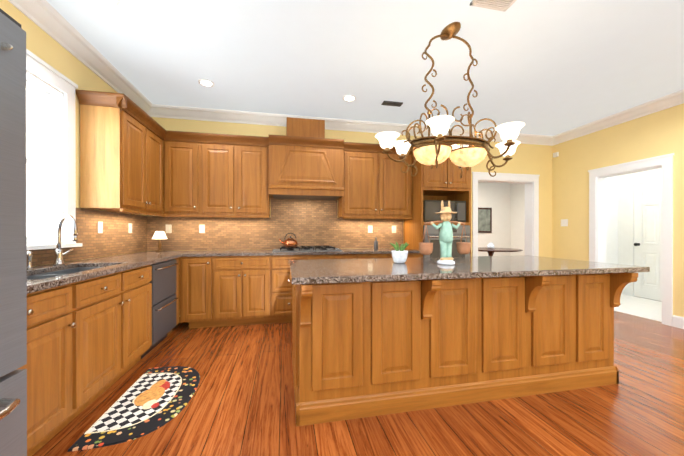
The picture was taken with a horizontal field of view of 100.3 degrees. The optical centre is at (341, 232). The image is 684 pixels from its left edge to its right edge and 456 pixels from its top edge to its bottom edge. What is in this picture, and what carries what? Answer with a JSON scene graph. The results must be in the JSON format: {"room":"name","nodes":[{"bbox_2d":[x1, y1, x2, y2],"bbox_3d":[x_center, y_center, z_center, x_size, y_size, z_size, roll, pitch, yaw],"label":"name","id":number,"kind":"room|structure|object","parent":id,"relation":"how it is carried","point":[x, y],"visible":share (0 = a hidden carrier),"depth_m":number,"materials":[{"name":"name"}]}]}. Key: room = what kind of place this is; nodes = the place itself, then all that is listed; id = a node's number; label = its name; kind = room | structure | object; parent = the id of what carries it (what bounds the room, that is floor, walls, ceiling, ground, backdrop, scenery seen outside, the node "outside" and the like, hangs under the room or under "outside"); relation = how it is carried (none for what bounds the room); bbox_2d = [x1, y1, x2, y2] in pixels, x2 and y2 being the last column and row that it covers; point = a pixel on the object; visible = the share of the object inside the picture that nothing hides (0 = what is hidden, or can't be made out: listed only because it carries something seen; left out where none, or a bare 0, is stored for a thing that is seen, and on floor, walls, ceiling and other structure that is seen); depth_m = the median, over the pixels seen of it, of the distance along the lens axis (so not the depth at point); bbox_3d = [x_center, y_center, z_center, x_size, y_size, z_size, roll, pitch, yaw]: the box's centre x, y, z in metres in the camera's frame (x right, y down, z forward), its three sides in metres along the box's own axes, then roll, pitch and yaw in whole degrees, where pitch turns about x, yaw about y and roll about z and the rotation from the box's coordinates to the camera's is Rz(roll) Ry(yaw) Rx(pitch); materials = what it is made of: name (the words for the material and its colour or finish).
{"room":"kitchen","nodes":[
{"label":"kitchen","id":0,"kind":"room"},
{"bbox_2d":[0,0,145,265],"bbox_3d":[-2.045,-0.261,0.527,0.150,2.850,7.040,0,0,-11],"label":"wall","id":1,"kind":"structure","parent":0,"point":[47,48],"depth_m":2.42,"materials":[{"name":"yellow paint"}]},
{"bbox_2d":[26,49,81,249],"bbox_3d":[-2.262,-0.592,1.753,0.210,1.430,1.570,0,0,-11],"label":"window","id":2,"kind":"structure","parent":1,"relation":"in","point":[52,87],"depth_m":2.38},
{"bbox_2d":[8,0,155,116],"bbox_3d":[-1.908,-1.623,0.553,0.130,0.125,6.740,0,0,-11],"label":"crown molding","id":3,"kind":"structure","parent":1,"relation":"attached to","point":[52,22],"depth_m":2.47,"materials":[{"name":"white wood"}]},
{"bbox_2d":[27,208,146,265],"bbox_3d":[-2.328,0.010,2.349,0.010,0.469,3.000,0,0,-11],"label":"backsplash","id":4,"kind":"structure","parent":1,"relation":"attached to","point":[115,239],"depth_m":2.90,"materials":[{"name":"tile"}]},
{"bbox_2d":[98,222,102,232],"bbox_3d":[-2.421,-0.054,2.859,0.009,0.115,0.072,0,0,-11],"label":"electrical outlet plate","id":5,"kind":"object","parent":4,"relation":"attached to","point":[100,224],"depth_m":2.86,"materials":[{"name":"white plastic"}]},
{"bbox_2d":[128,223,131,232],"bbox_3d":[-2.533,-0.055,3.414,0.009,0.115,0.072,0,0,-11],"label":"electrical outlet plate","id":6,"kind":"object","parent":4,"relation":"attached to","point":[129,224],"depth_m":3.40,"materials":[{"name":"white plastic"}]},
{"bbox_2d":[79,101,166,216],"bbox_3d":[-2.298,-0.704,3.084,0.336,0.950,0.962,0,0,-11],"label":"upper cabinet","id":7,"kind":"object","parent":1,"relation":"attached to","point":[135,158],"depth_m":2.66,"materials":[{"name":"brown wood"}]},
{"bbox_2d":[32,311,683,455],"bbox_3d":[2.148,1.210,3.369,9.494,0.100,10.950,0,0,-11],"label":"floor","id":8,"kind":"structure","parent":0,"point":[241,402],"depth_m":1.81,"materials":[{"name":"brown wood"}]},
{"bbox_2d":[0,8,26,455],"bbox_3d":[-1.456,0.207,0.519,0.962,1.915,0.910,0,0,-11],"label":"refrigerator","id":9,"kind":"object","parent":8,"relation":"on","point":[13,313],"visible":1,"depth_m":0.99,"materials":[{"name":"silver metal"}]},
{"bbox_2d":[16,286,59,455],"bbox_3d":[-1.776,0.726,1.201,0.615,0.876,0.528,0,0,-11],"label":"base cabinet","id":10,"kind":"object","parent":8,"relation":"on","point":[42,366],"depth_m":1.45,"materials":[{"name":"brown wood"}]},
{"bbox_2d":[27,253,181,293],"bbox_3d":[-1.948,0.266,2.105,0.636,0.037,2.370,0,0,-11],"label":"countertop","id":11,"kind":"structure","parent":10,"relation":"on","point":[114,264],"depth_m":2.14,"materials":[{"name":"stone"}]},
{"bbox_2d":[27,214,77,268],"bbox_3d":[-2.086,0.053,2.148,0.263,0.388,0.354,0,0,-11],"label":"faucet","id":12,"kind":"object","parent":11,"relation":"on","point":[58,258],"visible":1,"depth_m":2.17,"materials":[{"name":"silver metal"}]},
{"bbox_2d":[27,267,101,279],"bbox_3d":[-1.877,0.383,1.919,0.354,0.204,0.874,0,0,-11],"label":"sink","id":13,"kind":"object","parent":11,"relation":"in","point":[55,273],"visible":0.04,"depth_m":2.08,"materials":[{"name":"silver metal"}]},
{"bbox_2d":[60,265,151,380],"bbox_3d":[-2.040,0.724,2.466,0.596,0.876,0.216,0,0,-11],"label":"base cabinet","id":14,"kind":"object","parent":8,"relation":"on","point":[89,341],"depth_m":1.95,"materials":[{"name":"brown wood"}]},
{"bbox_2d":[67,366,199,451],"bbox_3d":[-1.311,1.155,2.024,0.490,0.014,0.940,0,0,-11],"label":"rug","id":15,"kind":"object","parent":8,"relation":"on","point":[149,400],"visible":1,"depth_m":1.88,"materials":[{"name":"multicoloured fabric"}]},
{"bbox_2d":[141,259,177,358],"bbox_3d":[-2.084,0.726,2.877,0.634,0.870,0.588,0,0,-11],"label":"dishwasher","id":16,"kind":"object","parent":8,"relation":"on","point":[163,282],"visible":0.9,"depth_m":2.87,"materials":[{"name":"silver metal"}]},
{"bbox_2d":[176,256,215,327],"bbox_3d":[-1.794,0.722,3.688,0.366,0.876,0.616,0,0,-11],"label":"base cabinet","id":17,"kind":"object","parent":8,"relation":"on","point":[195,272],"depth_m":3.39,"materials":[{"name":"brown wood"}]},
{"bbox_2d":[212,256,271,326],"bbox_3d":[-1.281,0.722,3.792,0.680,0.876,0.616,0,0,-11],"label":"base cabinet","id":18,"kind":"object","parent":8,"relation":"on","point":[241,285],"depth_m":3.50,"materials":[{"name":"brown wood"}]},
{"bbox_2d":[129,248,419,256],"bbox_3d":[-0.755,0.263,3.884,3.677,0.037,0.641,0,0,-11],"label":"countertop","id":19,"kind":"structure","parent":18,"relation":"on","point":[195,253],"depth_m":3.67,"materials":[{"name":"stone"}]},
{"bbox_2d":[152,231,166,251],"bbox_3d":[-2.357,0.112,3.688,0.170,0.265,0.170,0,0,-11],"label":"table lamp","id":20,"kind":"object","parent":19,"relation":"on","point":[159,235],"visible":1,"depth_m":3.65,"materials":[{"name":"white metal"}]},
{"bbox_2d":[272,246,341,251],"bbox_3d":[-0.492,0.219,3.978,0.910,0.049,0.490,0,0,-11],"label":"cooktop","id":21,"kind":"object","parent":19,"relation":"in","point":[308,248],"visible":1,"depth_m":3.82,"materials":[{"name":"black metal"}]},
{"bbox_2d":[279,233,297,247],"bbox_3d":[-0.716,0.097,3.815,0.250,0.195,0.196,0,0,-11],"label":"copper kettle","id":22,"kind":"object","parent":21,"relation":"on","point":[290,242],"visible":1,"depth_m":3.76,"materials":[{"name":"orange metal"}]},
{"bbox_2d":[374,237,377,248],"bbox_3d":[0.509,0.156,4.248,0.062,0.175,0.079,0,0,-11],"label":"soap dispenser","id":23,"kind":"object","parent":19,"relation":"on","point":[375,244],"visible":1,"depth_m":4.23,"materials":[{"name":"silver metal"}]},
{"bbox_2d":[272,255,307,322],"bbox_3d":[-0.732,0.722,3.902,0.440,0.876,0.616,0,0,-11],"label":"base cabinet","id":24,"kind":"object","parent":8,"relation":"on","point":[281,278],"depth_m":3.59,"materials":[{"name":"brown wood"}]},
{"bbox_2d":[308,254,355,259],"bbox_3d":[-0.193,0.722,4.011,0.660,0.876,0.616,0,0,-11],"label":"base cabinet","id":25,"kind":"object","parent":8,"relation":"on","point":[340,256],"depth_m":3.72,"materials":[{"name":"brown wood"}]},
{"bbox_2d":[356,253,420,258],"bbox_3d":[0.587,0.722,4.168,0.932,0.876,0.616,0,0,-11],"label":"base cabinet","id":26,"kind":"object","parent":8,"relation":"on","point":[410,255],"depth_m":3.85,"materials":[{"name":"brown wood"}]},
{"bbox_2d":[404,144,470,256],"bbox_3d":[1.434,-0.056,4.317,0.900,2.430,0.656,0,0,-11],"label":"tall cabinet","id":27,"kind":"object","parent":8,"relation":"on","point":[443,181],"visible":0.4,"depth_m":4.09,"materials":[{"name":"brown wood"}]},
{"bbox_2d":[423,200,465,221],"bbox_3d":[1.446,-0.308,4.257,0.660,0.310,0.427,0,0,-11],"label":"microwave","id":28,"kind":"object","parent":27,"relation":"in","point":[431,208],"visible":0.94,"depth_m":4.07,"materials":[{"name":"black glass"}]},
{"bbox_2d":[423,225,469,256],"bbox_3d":[1.439,0.174,4.290,0.710,0.560,0.652,0,0,-11],"label":"wall oven","id":29,"kind":"object","parent":27,"relation":"in","point":[433,234],"visible":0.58,"depth_m":4.01,"materials":[{"name":"silver metal"}]},
{"bbox_2d":[292,272,637,426],"bbox_3d":[0.850,0.724,2.345,2.455,0.875,1.067,0,0,-11],"label":"kitchen island","id":30,"kind":"object","parent":8,"relation":"on","point":[364,349],"visible":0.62,"depth_m":1.91,"materials":[{"name":"brown wood"}]},
{"bbox_2d":[289,255,649,284],"bbox_3d":[0.875,0.265,2.333,2.560,0.037,1.055,0,0,-11],"label":"island countertop","id":31,"kind":"structure","parent":30,"relation":"on","point":[318,271],"depth_m":1.98,"materials":[{"name":"stone"}]},
{"bbox_2d":[390,242,408,262],"bbox_3d":[0.472,0.159,2.346,0.179,0.175,0.141,0,0,-11],"label":"plant pot","id":32,"kind":"object","parent":31,"relation":"on","point":[400,255],"visible":1,"depth_m":2.31,"materials":[{"name":"white ceramic"}]},
{"bbox_2d":[419,200,470,264],"bbox_3d":[0.823,-0.006,2.258,0.442,0.504,0.184,0,0,-11],"label":"rabbit figurine","id":33,"kind":"object","parent":31,"relation":"on","point":[445,225],"visible":1,"depth_m":2.23,"materials":[{"name":"blue ceramic"}]},
{"bbox_2d":[478,243,522,255],"bbox_3d":[3.655,0.698,7.013,1.340,0.910,1.340,0,0,-11],"label":"dining table","id":34,"kind":"object","parent":8,"relation":"on","point":[490,249],"visible":0.5,"depth_m":6.74,"materials":[{"name":"brown wood"}]},
{"bbox_2d":[46,0,683,135],"bbox_3d":[2.148,-1.740,3.364,9.494,0.100,10.950,0,0,-11],"label":"ceiling","id":35,"kind":"structure","parent":0,"point":[549,67],"depth_m":2.72,"materials":[{"name":"white paint"}]},
{"bbox_2d":[198,79,214,86],"bbox_3d":[-1.526,-1.683,3.210,0.170,0.012,0.170,0,0,-11],"label":"recessed light","id":36,"kind":"object","parent":35,"relation":"in","point":[206,82],"visible":0.98,"depth_m":3.20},
{"bbox_2d":[343,95,355,101],"bbox_3d":[0.093,-1.684,3.578,0.170,0.012,0.170,0,0,-11],"label":"recessed light","id":37,"kind":"object","parent":35,"relation":"in","point":[349,98],"visible":1,"depth_m":3.58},
{"bbox_2d":[381,101,402,106],"bbox_3d":[0.656,-1.683,3.722,0.260,0.014,0.100,0,0,-11],"label":"ceiling vent","id":38,"kind":"object","parent":35,"relation":"in","point":[392,103],"visible":0.96,"depth_m":3.70,"materials":[{"name":"grey metal"}]},
{"bbox_2d":[375,22,524,177],"bbox_3d":[0.905,-1.086,2.385,1.306,1.203,0.846,0,0,-11],"label":"chandelier","id":39,"kind":"object","parent":35,"relation":"hanging from","point":[436,149],"visible":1,"depth_m":2.30,"materials":[{"name":"brown metal"}]},
{"bbox_2d":[470,0,515,11],"bbox_3d":[1.105,-1.681,2.047,0.300,0.014,0.170,0,0,-11],"label":"ceiling vent","id":40,"kind":"object","parent":35,"relation":"in","point":[502,5],"visible":0.98,"depth_m":2.09,"materials":[{"name":"white metal"}]},
{"bbox_2d":[146,117,617,316],"bbox_3d":[1.855,-0.267,4.822,9.194,2.850,0.160,0,0,-11],"label":"wall","id":41,"kind":"structure","parent":0,"point":[533,159],"depth_m":5.01,"materials":[{"name":"yellow paint"}]},
{"bbox_2d":[167,137,198,216],"bbox_3d":[-2.064,-0.705,3.775,0.432,0.950,0.336,0,0,-11],"label":"upper cabinet","id":42,"kind":"object","parent":41,"relation":"attached to","point":[182,152],"depth_m":3.62,"materials":[{"name":"brown wood"}]},
{"bbox_2d":[199,141,269,216],"bbox_3d":[-1.432,-0.705,3.902,0.856,0.950,0.336,0,0,-11],"label":"upper cabinet","id":43,"kind":"object","parent":41,"relation":"attached to","point":[234,175],"depth_m":3.74,"materials":[{"name":"brown wood"}]},
{"bbox_2d":[147,198,402,250],"bbox_3d":[-0.826,-0.149,4.204,3.689,0.783,0.009,0,0,-11],"label":"backsplash","id":44,"kind":"structure","parent":41,"relation":"attached to","point":[308,222],"depth_m":4.18,"materials":[{"name":"tile"}]},
{"bbox_2d":[166,224,171,232],"bbox_3d":[-2.360,-0.055,3.884,0.072,0.115,0.009,0,0,-11],"label":"electrical outlet plate","id":45,"kind":"object","parent":44,"relation":"attached to","point":[169,228],"depth_m":3.88,"materials":[{"name":"beige plastic"}]},
{"bbox_2d":[199,225,204,232],"bbox_3d":[-1.946,-0.056,3.968,0.072,0.115,0.009,0,0,-11],"label":"electrical outlet plate","id":46,"kind":"object","parent":44,"relation":"attached to","point":[201,227],"depth_m":3.97,"materials":[{"name":"white plastic"}]},
{"bbox_2d":[368,226,372,232],"bbox_3d":[0.442,-0.056,4.449,0.072,0.115,0.009,0,0,-11],"label":"electrical outlet plate","id":47,"kind":"object","parent":44,"relation":"attached to","point":[370,228],"depth_m":4.45,"materials":[{"name":"white plastic"}]},
{"bbox_2d":[269,117,343,199],"bbox_3d":[-0.505,-1.029,4.017,1.000,1.069,0.476,0,0,-11],"label":"range hood","id":48,"kind":"object","parent":41,"relation":"attached to","point":[305,158],"visible":1,"depth_m":3.84,"materials":[{"name":"brown wood"}]},
{"bbox_2d":[152,104,551,144],"bbox_3d":[0.596,-1.629,4.429,6.270,0.125,0.130,0,0,-11],"label":"crown molding","id":49,"kind":"structure","parent":41,"relation":"attached to","point":[161,111],"depth_m":4.16,"materials":[{"name":"white wood"}]},
{"bbox_2d":[338,149,412,218],"bbox_3d":[0.495,-0.706,4.290,1.064,0.950,0.336,0,0,-11],"label":"upper cabinet","id":50,"kind":"object","parent":41,"relation":"attached to","point":[375,185],"depth_m":4.12,"materials":[{"name":"brown wood"}]},
{"bbox_2d":[472,172,539,255],"bbox_3d":[2.827,0.065,5.020,1.334,2.185,0.198,0,0,-11],"label":"door frame","id":51,"kind":"structure","parent":41,"relation":"attached to","point":[530,182],"depth_m":5.04,"materials":[{"name":"white wood"}]},
{"bbox_2d":[478,182,509,255],"bbox_3d":[3.015,-0.273,9.050,5.550,2.850,0.150,0,0,-11],"label":"wall","id":52,"kind":"structure","parent":0,"point":[505,202],"depth_m":9.39,"materials":[{"name":"beige paint"}]},
{"bbox_2d":[478,207,491,232],"bbox_3d":[4.597,-0.408,9.273,0.600,0.820,0.034,0,0,-11],"label":"picture frame","id":53,"kind":"object","parent":52,"relation":"attached to","point":[484,220],"visible":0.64,"depth_m":9.27,"materials":[{"name":"brown wood"}]},
{"bbox_2d":[510,183,524,255],"bbox_3d":[6.048,-0.271,7.667,0.150,2.850,3.740,0,0,-11],"label":"wall","id":54,"kind":"structure","parent":0,"point":[517,191],"depth_m":9.20,"materials":[{"name":"beige paint"}]},
{"bbox_2d":[552,103,683,316],"bbox_3d":[4.527,-0.262,1.852,0.150,2.850,7.040,0,0,-11],"label":"wall","id":55,"kind":"structure","parent":0,"point":[659,133],"depth_m":4.25,"materials":[{"name":"yellow paint"}]},
{"bbox_2d":[553,152,558,157],"bbox_3d":[3.788,-1.382,5.057,0.029,0.080,0.080,0,0,-11],"label":"sensor","id":56,"kind":"object","parent":55,"relation":"attached to","point":[556,154],"depth_m":5.04,"materials":[{"name":"white plastic"}]},
{"bbox_2d":[561,219,567,225],"bbox_3d":[3.828,-0.172,4.914,0.009,0.120,0.120,0,0,-11],"label":"switch plate","id":57,"kind":"object","parent":55,"relation":"attached to","point":[564,222],"depth_m":4.91,"materials":[{"name":"white plastic"}]},
{"bbox_2d":[548,89,683,145],"bbox_3d":[4.389,-1.625,1.822,0.130,0.125,6.740,0,0,-11],"label":"crown molding","id":58,"kind":"structure","parent":55,"relation":"attached to","point":[676,98],"depth_m":3.99,"materials":[{"name":"white wood"}]},
{"bbox_2d":[588,153,673,325],"bbox_3d":[4.082,0.087,4.037,0.198,2.145,1.004,0,0,-11],"label":"door frame","id":59,"kind":"structure","parent":55,"relation":"attached to","point":[597,212],"depth_m":3.80,"materials":[{"name":"white wood"}]},
{"bbox_2d":[672,315,683,328],"bbox_3d":[4.309,1.093,1.810,0.295,0.140,6.740,0,0,-11],"label":"baseboard","id":60,"kind":"structure","parent":55,"relation":"attached to","point":[677,321],"depth_m":3.48,"materials":[{"name":"white wood"}]},
{"bbox_2d":[614,294,661,321],"bbox_3d":[4.762,1.156,4.268,1.415,0.006,2.080,0,0,-11],"label":"floor","id":61,"kind":"structure","parent":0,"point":[642,307],"depth_m":4.40,"materials":[{"name":"white tile"}]},
{"bbox_2d":[618,169,661,294],"bbox_3d":[5.545,-0.266,4.342,0.150,2.850,2.220,0,0,-11],"label":"door frame","id":62,"kind":"structure","parent":0,"point":[622,179],"depth_m":5.32,"materials":[{"name":"white wood"}]},
{"bbox_2d":[628,175,661,300],"bbox_3d":[5.333,0.098,4.759,0.096,2.120,1.000,0,0,-11],"label":"hall door","id":63,"kind":"structure","parent":62,"relation":"in","point":[645,223],"depth_m":4.99,"materials":[{"name":"white wood"}]},
{"label":"outside","id":64,"kind":"structure","parent":0,"visible":0},
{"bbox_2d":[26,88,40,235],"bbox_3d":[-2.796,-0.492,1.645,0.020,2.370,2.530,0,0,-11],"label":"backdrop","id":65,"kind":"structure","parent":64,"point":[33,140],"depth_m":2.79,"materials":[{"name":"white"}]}
]}

